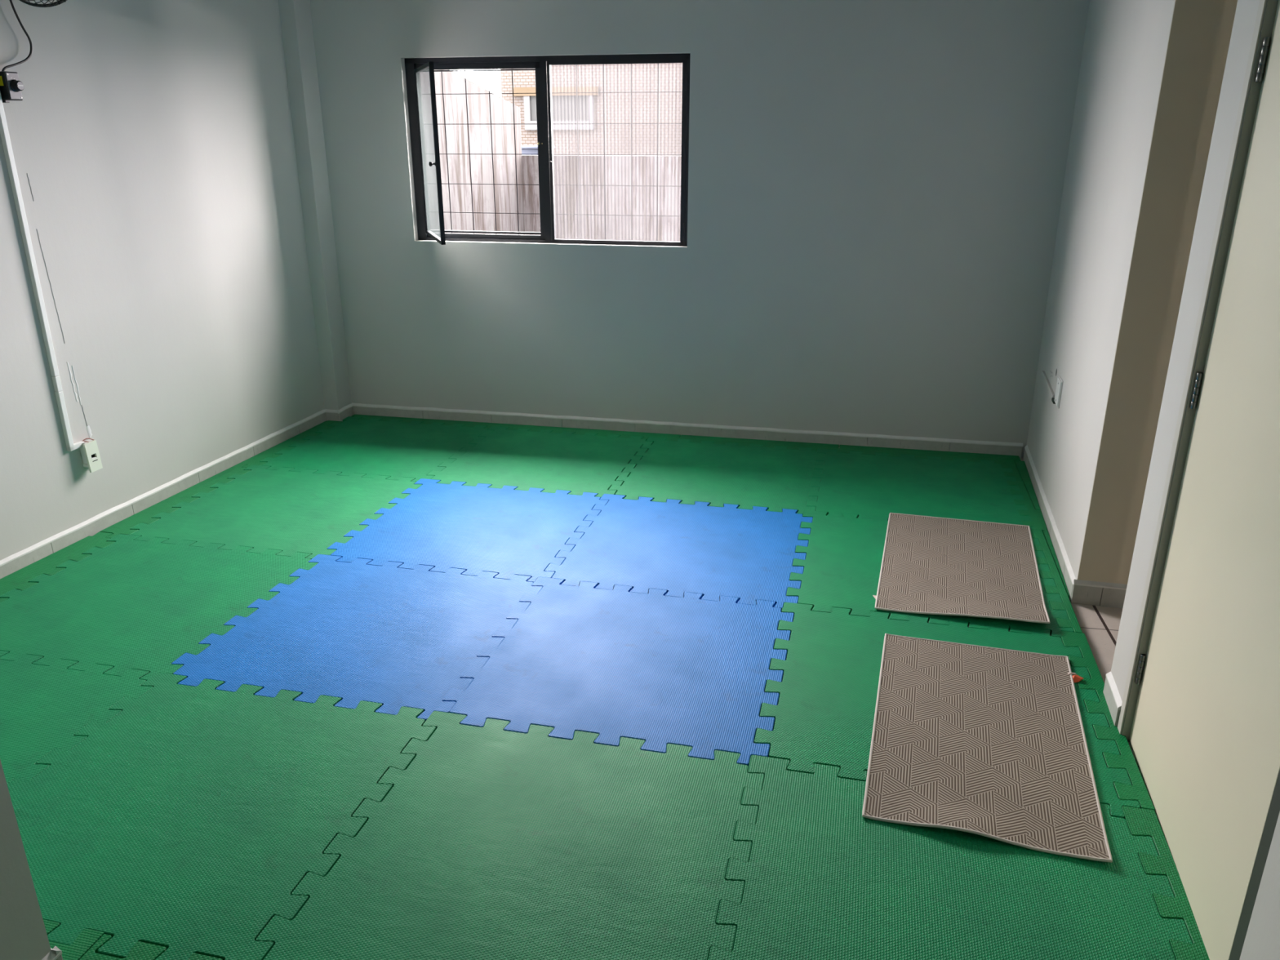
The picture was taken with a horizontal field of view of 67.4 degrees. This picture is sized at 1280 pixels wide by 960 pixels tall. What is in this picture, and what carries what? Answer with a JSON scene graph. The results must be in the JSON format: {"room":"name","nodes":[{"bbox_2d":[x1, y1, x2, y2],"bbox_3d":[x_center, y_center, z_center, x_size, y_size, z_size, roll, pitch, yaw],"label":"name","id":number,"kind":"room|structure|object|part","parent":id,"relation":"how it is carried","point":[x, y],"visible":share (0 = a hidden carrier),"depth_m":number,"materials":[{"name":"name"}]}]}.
{"room":"exercise studio","nodes":[
{"label":"exercise studio","id":0,"kind":"room"},
{"bbox_2d":[0,759,51,959],"bbox_3d":[-2.628,0.206,0.405,2.109,2.780,3.101,4,20,12],"label":"wall","id":1,"kind":"structure","parent":0,"point":[23,933],"depth_m":1.94,"materials":[{"name":"paint"}]},
{"bbox_2d":[41,946,62,959],"bbox_3d":[-1.569,1.515,0.740,0.013,0.090,2.900,4,20,12],"label":"baseboard","id":2,"kind":"structure","parent":1,"relation":"attached to","point":[51,955],"depth_m":2.05,"materials":[{"name":"tile"}]},
{"bbox_2d":[0,0,324,560],"bbox_3d":[-2.943,-0.584,2.613,0.162,2.780,7.274,5,20,14],"label":"wall","id":3,"kind":"structure","parent":0,"point":[153,143],"depth_m":4.52,"materials":[{"name":"paint"}]},
{"bbox_2d":[0,71,23,102],"bbox_3d":[-2.453,-1.535,3.754,0.078,0.113,0.064,4,20,12],"label":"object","id":4,"kind":"object","parent":3,"relation":"attached to","point":[11,88],"visible":1,"depth_m":3.74,"materials":[{"name":"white plastic"}]},
{"bbox_3d":[-2.430,-1.539,3.749,0.027,0.045,0.045,4,20,12],"label":"knob","id":5,"kind":"part","parent":4,"relation":"part of","materials":[{"name":"black plastic"}]},
{"bbox_2d":[1,0,32,71],"bbox_3d":[-2.441,-1.778,3.727,0.023,0.387,0.167,6,20,15],"label":"power cord","id":6,"kind":"object","parent":3,"relation":"attached to","point":[11,1],"visible":1,"depth_m":3.78,"materials":[{"name":"black plastic"}]},
{"bbox_2d":[0,92,84,451],"bbox_3d":[-2.486,-1.229,3.845,0.023,2.316,0.080,4,20,12],"label":"cable raceway","id":7,"kind":"object","parent":3,"relation":"attached to","point":[4,132],"visible":1,"depth_m":3.95,"materials":[{"name":"white plastic"}]},
{"bbox_2d":[19,0,66,7],"bbox_3d":[-2.296,-1.898,3.543,0.416,0.275,0.286,4,20,12],"label":"wall fan","id":8,"kind":"object","parent":3,"relation":"attached to","point":[59,2],"visible":1,"depth_m":3.60,"materials":[{"name":"black plastic"}]},
{"bbox_2d":[80,438,102,472],"bbox_3d":[-2.459,-0.115,4.296,0.050,0.148,0.077,4,20,12],"label":"wall outlet","id":9,"kind":"object","parent":3,"relation":"attached to","point":[90,454],"visible":1,"depth_m":4.28,"materials":[{"name":"white plastic"}]},
{"bbox_2d":[91,453,97,462],"bbox_3d":[-2.449,-0.103,4.295,0.023,0.037,0.037,6,20,15],"label":"socket","id":10,"kind":"object","parent":9,"relation":"attached to","point":[94,456],"depth_m":4.30,"materials":[{"name":"white plastic"}]},
{"bbox_2d":[0,409,326,578],"bbox_3d":[-2.515,0.249,4.276,0.013,0.090,4.030,5,20,14],"label":"baseboard","id":11,"kind":"structure","parent":3,"relation":"attached to","point":[21,559],"depth_m":4.67,"materials":[{"name":"tile"}]},
{"bbox_2d":[278,0,351,409],"bbox_3d":[-1.987,-1.722,5.790,0.216,2.780,0.262,4,20,12],"label":"wall","id":12,"kind":"structure","parent":0,"point":[295,18],"depth_m":5.69,"materials":[{"name":"paint"}]},
{"bbox_2d":[324,408,338,421],"bbox_3d":[-1.958,-0.405,6.105,0.095,0.088,0.013,4,20,12],"label":"baseboard","id":13,"kind":"structure","parent":12,"relation":"attached to","point":[331,415],"depth_m":6.10,"materials":[{"name":"tile"}]},
{"bbox_2d":[337,404,353,421],"bbox_3d":[-1.888,-0.427,6.166,0.013,0.090,0.170,4,20,12],"label":"baseboard","id":14,"kind":"structure","parent":12,"relation":"attached to","point":[347,411],"depth_m":6.15,"materials":[{"name":"wood"}]},
{"bbox_2d":[309,0,1089,457],"bbox_3d":[0.167,-1.606,5.466,4.850,2.780,0.160,4,20,11],"label":"wall","id":15,"kind":"structure","parent":0,"point":[875,187],"depth_m":5.35,"materials":[{"name":"paint"}]},
{"bbox_2d":[404,53,690,246],"bbox_3d":[-0.594,-1.788,5.253,1.664,1.013,0.707,4,20,12],"label":"window","id":16,"kind":"structure","parent":15,"relation":"in","point":[542,64],"depth_m":5.45,"materials":[{"name":"black metal"}]},
{"bbox_3d":[-1.171,-1.804,5.329,0.004,0.882,0.654,-7,21,-18],"label":"pane","id":17,"kind":"part","parent":16,"relation":"part of","materials":[{"name":"clear glass"}]},
{"bbox_3d":[-1.093,-1.663,5.052,0.033,0.026,0.026,-7,21,-18],"label":"knob","id":18,"kind":"part","parent":16,"relation":"part of","materials":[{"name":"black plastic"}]},
{"bbox_3d":[-0.130,-1.843,5.428,0.790,0.979,0.028,4,20,11],"label":"closed sash","id":19,"kind":"part","parent":16,"relation":"part of","materials":[{"name":"black metal"}]},
{"bbox_3d":[-0.133,-1.840,5.434,0.759,0.953,0.004,4,20,11],"label":"pane","id":20,"kind":"part","parent":16,"relation":"part of","materials":[{"name":"clear glass"}]},
{"bbox_2d":[351,402,1022,458],"bbox_3d":[0.144,-0.311,5.841,4.129,0.090,0.013,4,20,11],"label":"baseboard","id":21,"kind":"structure","parent":15,"relation":"attached to","point":[839,438],"depth_m":5.79,"materials":[{"name":"tile"}]},
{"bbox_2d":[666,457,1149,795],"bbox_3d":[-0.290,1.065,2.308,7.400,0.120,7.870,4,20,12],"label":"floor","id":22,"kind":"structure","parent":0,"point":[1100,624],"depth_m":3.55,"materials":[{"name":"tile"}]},
{"bbox_2d":[0,532,114,602],"bbox_3d":[-2.533,0.423,3.895,0.192,0.020,1.049,5,20,13],"label":"strip","id":23,"kind":"object","parent":22,"relation":"on","point":[19,580],"visible":0.85,"depth_m":4.06,"materials":[{"name":"green rubber"}]},
{"bbox_2d":[43,920,104,959],"bbox_3d":[-1.550,1.029,2.202,0.661,0.020,0.114,5,20,13],"label":"foam mat","id":24,"kind":"object","parent":22,"relation":"on","point":[87,938],"visible":0.42,"depth_m":2.15,"materials":[{"name":"green rubber"}]},
{"bbox_2d":[0,650,153,783],"bbox_3d":[-2.209,0.792,2.862,1.049,0.020,1.049,5,20,13],"label":"foam mat","id":25,"kind":"object","parent":22,"relation":"on","point":[42,708],"visible":0.87,"depth_m":3.05,"materials":[{"name":"green rubber"}]},
{"bbox_2d":[79,933,222,959],"bbox_3d":[-1.147,1.224,1.656,0.386,0.020,1.049,5,20,13],"label":"foam mat","id":26,"kind":"object","parent":22,"relation":"on","point":[140,950],"visible":0.92,"depth_m":2.12,"materials":[{"name":"green rubber"}]},
{"bbox_2d":[0,533,317,680],"bbox_3d":[-1.975,0.465,3.777,1.049,0.020,1.049,5,20,13],"label":"foam mat","id":27,"kind":"object","parent":22,"relation":"on","point":[128,604],"visible":0.91,"depth_m":3.72,"materials":[{"name":"green rubber"}]},
{"bbox_2d":[99,420,327,538],"bbox_3d":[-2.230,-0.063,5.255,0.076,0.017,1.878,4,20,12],"label":"strip","id":28,"kind":"object","parent":22,"relation":"on","point":[122,523],"visible":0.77,"depth_m":4.82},
{"bbox_2d":[7,672,435,959],"bbox_3d":[-1.235,0.869,2.647,1.049,0.020,1.049,5,20,13],"label":"foam mat","id":29,"kind":"object","parent":22,"relation":"on","point":[186,820],"visible":0.82,"depth_m":2.57,"materials":[{"name":"green rubber"}]},
{"bbox_2d":[130,464,422,559],"bbox_3d":[-1.742,0.137,4.692,1.049,0.020,1.049,5,20,13],"label":"foam mat","id":30,"kind":"object","parent":22,"relation":"on","point":[289,512],"visible":0.9,"depth_m":4.62,"materials":[{"name":"green rubber"}]},
{"bbox_2d":[241,420,343,467],"bbox_3d":[-2.037,-0.212,5.667,0.108,0.020,0.940,5,20,13],"label":"strip","id":31,"kind":"object","parent":22,"relation":"on","point":[312,432],"visible":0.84,"depth_m":5.64,"materials":[{"name":"green rubber"}]},
{"bbox_2d":[171,554,542,720],"bbox_3d":[-1.001,0.542,3.562,1.049,0.020,1.049,5,20,13],"label":"foam mat","id":32,"kind":"object","parent":22,"relation":"on","point":[393,637],"visible":0.87,"depth_m":3.47,"materials":[{"name":"blue rubber"}]},
{"bbox_2d":[259,416,493,482],"bbox_3d":[-1.508,-0.191,5.608,1.049,0.020,1.049,5,20,13],"label":"foam mat","id":33,"kind":"object","parent":22,"relation":"on","point":[371,447],"visible":0.95,"depth_m":5.54,"materials":[{"name":"green rubber"}]},
{"bbox_2d":[355,416,501,428],"bbox_3d":[-1.362,-0.357,6.071,0.999,0.020,0.075,5,20,13],"label":"strip","id":34,"kind":"object","parent":22,"relation":"on","point":[427,422],"visible":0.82,"depth_m":6.06,"materials":[{"name":"green rubber"}]},
{"bbox_2d":[327,478,608,582],"bbox_3d":[-0.767,0.213,4.479,1.049,0.020,1.049,5,20,13],"label":"foam mat","id":35,"kind":"object","parent":22,"relation":"on","point":[507,531],"visible":0.91,"depth_m":4.40,"materials":[{"name":"blue rubber"}]},
{"bbox_2d":[255,711,764,959],"bbox_3d":[-0.259,0.947,2.430,1.049,0.020,1.049,5,20,13],"label":"foam mat","id":36,"kind":"object","parent":22,"relation":"on","point":[493,842],"visible":0.92,"depth_m":2.40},
{"bbox_2d":[351,414,680,437],"bbox_3d":[-0.809,-0.337,6.020,2.153,0.017,0.067,4,20,12],"label":"strip","id":37,"kind":"object","parent":22,"relation":"on","point":[380,416],"visible":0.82,"depth_m":5.97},
{"bbox_2d":[426,426,653,497],"bbox_3d":[-0.533,-0.114,5.394,1.049,0.020,1.049,5,20,13],"label":"foam mat","id":38,"kind":"object","parent":22,"relation":"on","point":[523,459],"visible":0.9,"depth_m":5.34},
{"bbox_2d":[500,425,657,440],"bbox_3d":[-0.387,-0.281,5.860,0.999,0.020,0.080,5,20,13],"label":"strip","id":39,"kind":"object","parent":22,"relation":"on","point":[510,428],"visible":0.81,"depth_m":5.86,"materials":[{"name":"green rubber"}]},
{"bbox_2d":[442,577,794,768],"bbox_3d":[-0.029,0.618,3.349,1.049,0.020,1.049,5,20,13],"label":"foam mat","id":40,"kind":"object","parent":22,"relation":"on","point":[655,668],"visible":0.93,"depth_m":3.24,"materials":[{"name":"blue rubber"}]},
{"bbox_2d":[544,493,813,611],"bbox_3d":[0.207,0.291,4.263,1.049,0.020,1.049,5,20,13],"label":"foam mat","id":41,"kind":"object","parent":22,"relation":"on","point":[642,544],"visible":0.92,"depth_m":4.19,"materials":[{"name":"blue rubber"}]},
{"bbox_2d":[608,436,825,515],"bbox_3d":[0.444,-0.037,5.179,1.049,0.020,1.049,5,20,13],"label":"foam mat","id":42,"kind":"object","parent":22,"relation":"on","point":[779,477],"visible":0.9,"depth_m":5.10,"materials":[{"name":"green rubber"}]},
{"bbox_2d":[657,435,839,451],"bbox_3d":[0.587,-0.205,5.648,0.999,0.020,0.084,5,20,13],"label":"strip","id":43,"kind":"object","parent":22,"relation":"on","point":[668,438],"visible":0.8,"depth_m":5.64,"materials":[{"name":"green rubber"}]},
{"bbox_2d":[805,448,1035,528],"bbox_3d":[1.417,0.040,4.965,1.049,0.020,1.049,5,20,13],"label":"foam mat","id":44,"kind":"object","parent":22,"relation":"on","point":[867,486],"visible":0.94,"depth_m":4.92,"materials":[{"name":"green rubber"}]},
{"bbox_2d":[826,444,1021,463],"bbox_3d":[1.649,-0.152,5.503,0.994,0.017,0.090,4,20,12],"label":"strip","id":45,"kind":"object","parent":22,"relation":"on","point":[845,446],"visible":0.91,"depth_m":5.49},
{"bbox_2d":[786,510,1074,637],"bbox_3d":[1.182,0.366,4.052,1.049,0.020,1.049,5,20,13],"label":"foam mat","id":46,"kind":"object","parent":22,"relation":"on","point":[842,563],"visible":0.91,"depth_m":3.96,"materials":[{"name":"green rubber"}]},
{"bbox_2d":[875,512,1049,623],"bbox_3d":[1.347,0.343,4.045,0.629,0.031,1.052,6,21,16],"label":"rug","id":47,"kind":"object","parent":46,"relation":"on","point":[931,565],"visible":1,"depth_m":3.99,"materials":[{"name":"grey fabric"}]},
{"bbox_2d":[754,602,1140,818],"bbox_3d":[0.947,0.695,3.135,1.049,0.020,1.049,5,20,13],"label":"foam mat","id":48,"kind":"object","parent":22,"relation":"on","point":[824,714],"visible":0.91,"depth_m":3.15,"materials":[{"name":"green rubber"}]},
{"bbox_2d":[862,633,1112,862],"bbox_3d":[1.031,0.745,2.929,0.617,0.026,1.052,6,21,16],"label":"rug","id":49,"kind":"object","parent":48,"relation":"on","point":[986,741],"visible":1,"depth_m":2.83,"materials":[{"name":"grey fabric"}]},
{"bbox_2d":[1067,672,1083,682],"bbox_3d":[1.448,0.657,3.186,0.051,0.015,0.054,4,20,12],"label":"scrap","id":50,"kind":"object","parent":48,"relation":"on","point":[1076,677],"visible":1,"depth_m":3.18,"materials":[{"name":"orange paper"}]},
{"bbox_2d":[707,755,1192,959],"bbox_3d":[0.714,1.024,2.215,1.049,0.020,1.049,5,20,13],"label":"foam mat","id":51,"kind":"object","parent":22,"relation":"on","point":[824,880],"visible":0.88,"depth_m":2.29,"materials":[{"name":"green rubber"}]},
{"bbox_2d":[1000,461,1044,530],"bbox_3d":[1.926,0.071,4.877,0.088,0.020,0.999,5,20,13],"label":"strip","id":52,"kind":"object","parent":22,"relation":"on","point":[1031,512],"visible":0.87,"depth_m":4.80,"materials":[{"name":"green rubber"}]},
{"bbox_2d":[1013,460,1040,510],"bbox_3d":[2.030,0.026,5.006,0.055,0.017,0.763,4,20,12],"label":"strip","id":53,"kind":"object","parent":22,"relation":"on","point":[1021,467],"visible":0.86,"depth_m":5.04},
{"bbox_2d":[1035,509,1069,598],"bbox_3d":[1.802,0.307,4.223,0.032,0.017,0.954,5,20,14],"label":"strip","id":54,"kind":"object","parent":22,"relation":"on","point":[1038,512],"visible":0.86,"depth_m":4.25,"materials":[{"name":"green rubber"}]},
{"bbox_2d":[1030,528,1082,632],"bbox_3d":[1.690,0.398,3.962,0.080,0.020,0.999,5,20,13],"label":"strip","id":55,"kind":"object","parent":22,"relation":"on","point":[1073,622],"visible":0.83,"depth_m":3.85,"materials":[{"name":"green rubber"}]},
{"bbox_2d":[1059,631,1155,810],"bbox_3d":[1.458,0.726,3.046,0.087,0.020,0.999,5,20,13],"label":"strip","id":56,"kind":"object","parent":22,"relation":"on","point":[1138,791],"visible":0.8,"depth_m":2.92,"materials":[{"name":"green rubber"}]},
{"bbox_2d":[1121,805,1209,959],"bbox_3d":[1.224,1.055,2.129,0.082,0.020,0.999,5,20,13],"label":"strip","id":57,"kind":"object","parent":22,"relation":"on","point":[1140,821],"visible":0.88,"depth_m":2.34,"materials":[{"name":"green rubber"}]},
{"bbox_2d":[1026,0,1279,959],"bbox_3d":[1.282,-0.210,1.568,0.151,2.780,7.650,5,20,14],"label":"wall","id":58,"kind":"structure","parent":0,"point":[1125,46],"depth_m":3.69,"materials":[{"name":"paint"}]},
{"bbox_2d":[1041,370,1055,404],"bbox_3d":[2.040,-0.467,4.798,0.016,0.046,0.515,5,20,14],"label":"cable raceway","id":59,"kind":"object","parent":58,"relation":"attached to","point":[1045,377],"visible":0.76,"depth_m":4.77,"materials":[{"name":"paint"}]},
{"bbox_2d":[1022,444,1075,601],"bbox_3d":[1.932,0.140,4.582,0.013,0.090,1.820,5,20,14],"label":"baseboard","id":60,"kind":"structure","parent":58,"relation":"attached to","point":[1068,575],"depth_m":4.36,"materials":[{"name":"wood"}]},
{"bbox_2d":[1053,375,1062,408],"bbox_3d":[1.966,-0.414,4.514,0.011,0.131,0.119,5,20,14],"label":"cover plate","id":61,"kind":"object","parent":58,"relation":"attached to","point":[1060,381],"visible":1,"depth_m":4.48,"materials":[{"name":"white plastic"}]},
{"bbox_2d":[1102,671,1122,726],"bbox_3d":[1.485,0.693,3.021,0.013,0.100,0.201,5,20,14],"label":"baseboard","id":62,"kind":"object","parent":58,"relation":"attached to","point":[1111,693],"visible":0.77,"depth_m":3.00,"materials":[{"name":"wood"}]},
{"bbox_2d":[1117,0,1279,959],"bbox_3d":[1.388,-0.054,2.051,0.155,2.160,1.123,5,20,14],"label":"door","id":63,"kind":"structure","parent":58,"relation":"in","point":[1202,722],"depth_m":2.24,"materials":[{"name":"paint"}]},
{"bbox_2d":[1077,0,1237,598],"bbox_3d":[2.308,-0.507,2.397,1.608,2.780,1.920,4,20,12],"label":"wall","id":64,"kind":"structure","parent":0,"point":[1201,31],"depth_m":3.32,"materials":[{"name":"paint"}]},
{"bbox_2d":[1071,579,1127,608],"bbox_3d":[2.369,0.495,3.575,1.412,0.099,0.013,5,20,14],"label":"baseboard","id":65,"kind":"structure","parent":64,"relation":"attached to","point":[1084,592],"depth_m":3.72,"materials":[{"name":"tile"}]},
{"label":"outside","id":66,"kind":"structure","parent":0,"visible":0},
{"bbox_3d":[1.401,-1.614,11.616,18.000,0.150,11.730,4,20,12],"label":"ground","id":67,"kind":"structure","parent":66,"visible":0},
{"bbox_2d":[419,71,524,235],"bbox_3d":[-1.847,-2.075,8.310,0.220,2.947,4.460,4,20,12],"label":"wall","id":68,"kind":"structure","parent":67,"relation":"on","point":[478,104],"depth_m":8.96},
{"bbox_2d":[500,62,682,155],"bbox_3d":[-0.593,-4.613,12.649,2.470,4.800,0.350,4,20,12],"label":"building","id":69,"kind":"structure","parent":67,"relation":"on","point":[524,81],"depth_m":12.41,"materials":[{"name":"beige brick"}]},
{"bbox_3d":[-1.047,-4.848,12.527,0.800,0.305,0.020,4,20,12],"label":"pane","id":70,"kind":"part","parent":69,"relation":"part of","materials":[{"name":"grey glass"}]},
{"bbox_2d":[521,155,681,241],"bbox_3d":[1.790,-2.216,9.915,6.620,2.130,0.185,4,20,12],"label":"fence","id":71,"kind":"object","parent":67,"relation":"on","point":[530,162],"depth_m":10.06,"materials":[{"name":"grey metal"}]},
{"bbox_3d":[-1.265,-2.517,11.247,0.260,1.800,0.280,4,20,12],"label":"stand","id":72,"kind":"object","parent":67,"relation":"on","visible":0},
{"bbox_2d":[521,145,555,155],"bbox_3d":[-1.265,-3.562,10.872,0.500,0.420,0.480,4,20,12],"label":"water tank","id":73,"kind":"object","parent":72,"relation":"on","point":[526,149],"visible":0.19,"depth_m":10.62,"materials":[{"name":"silver metal"}]}
]}

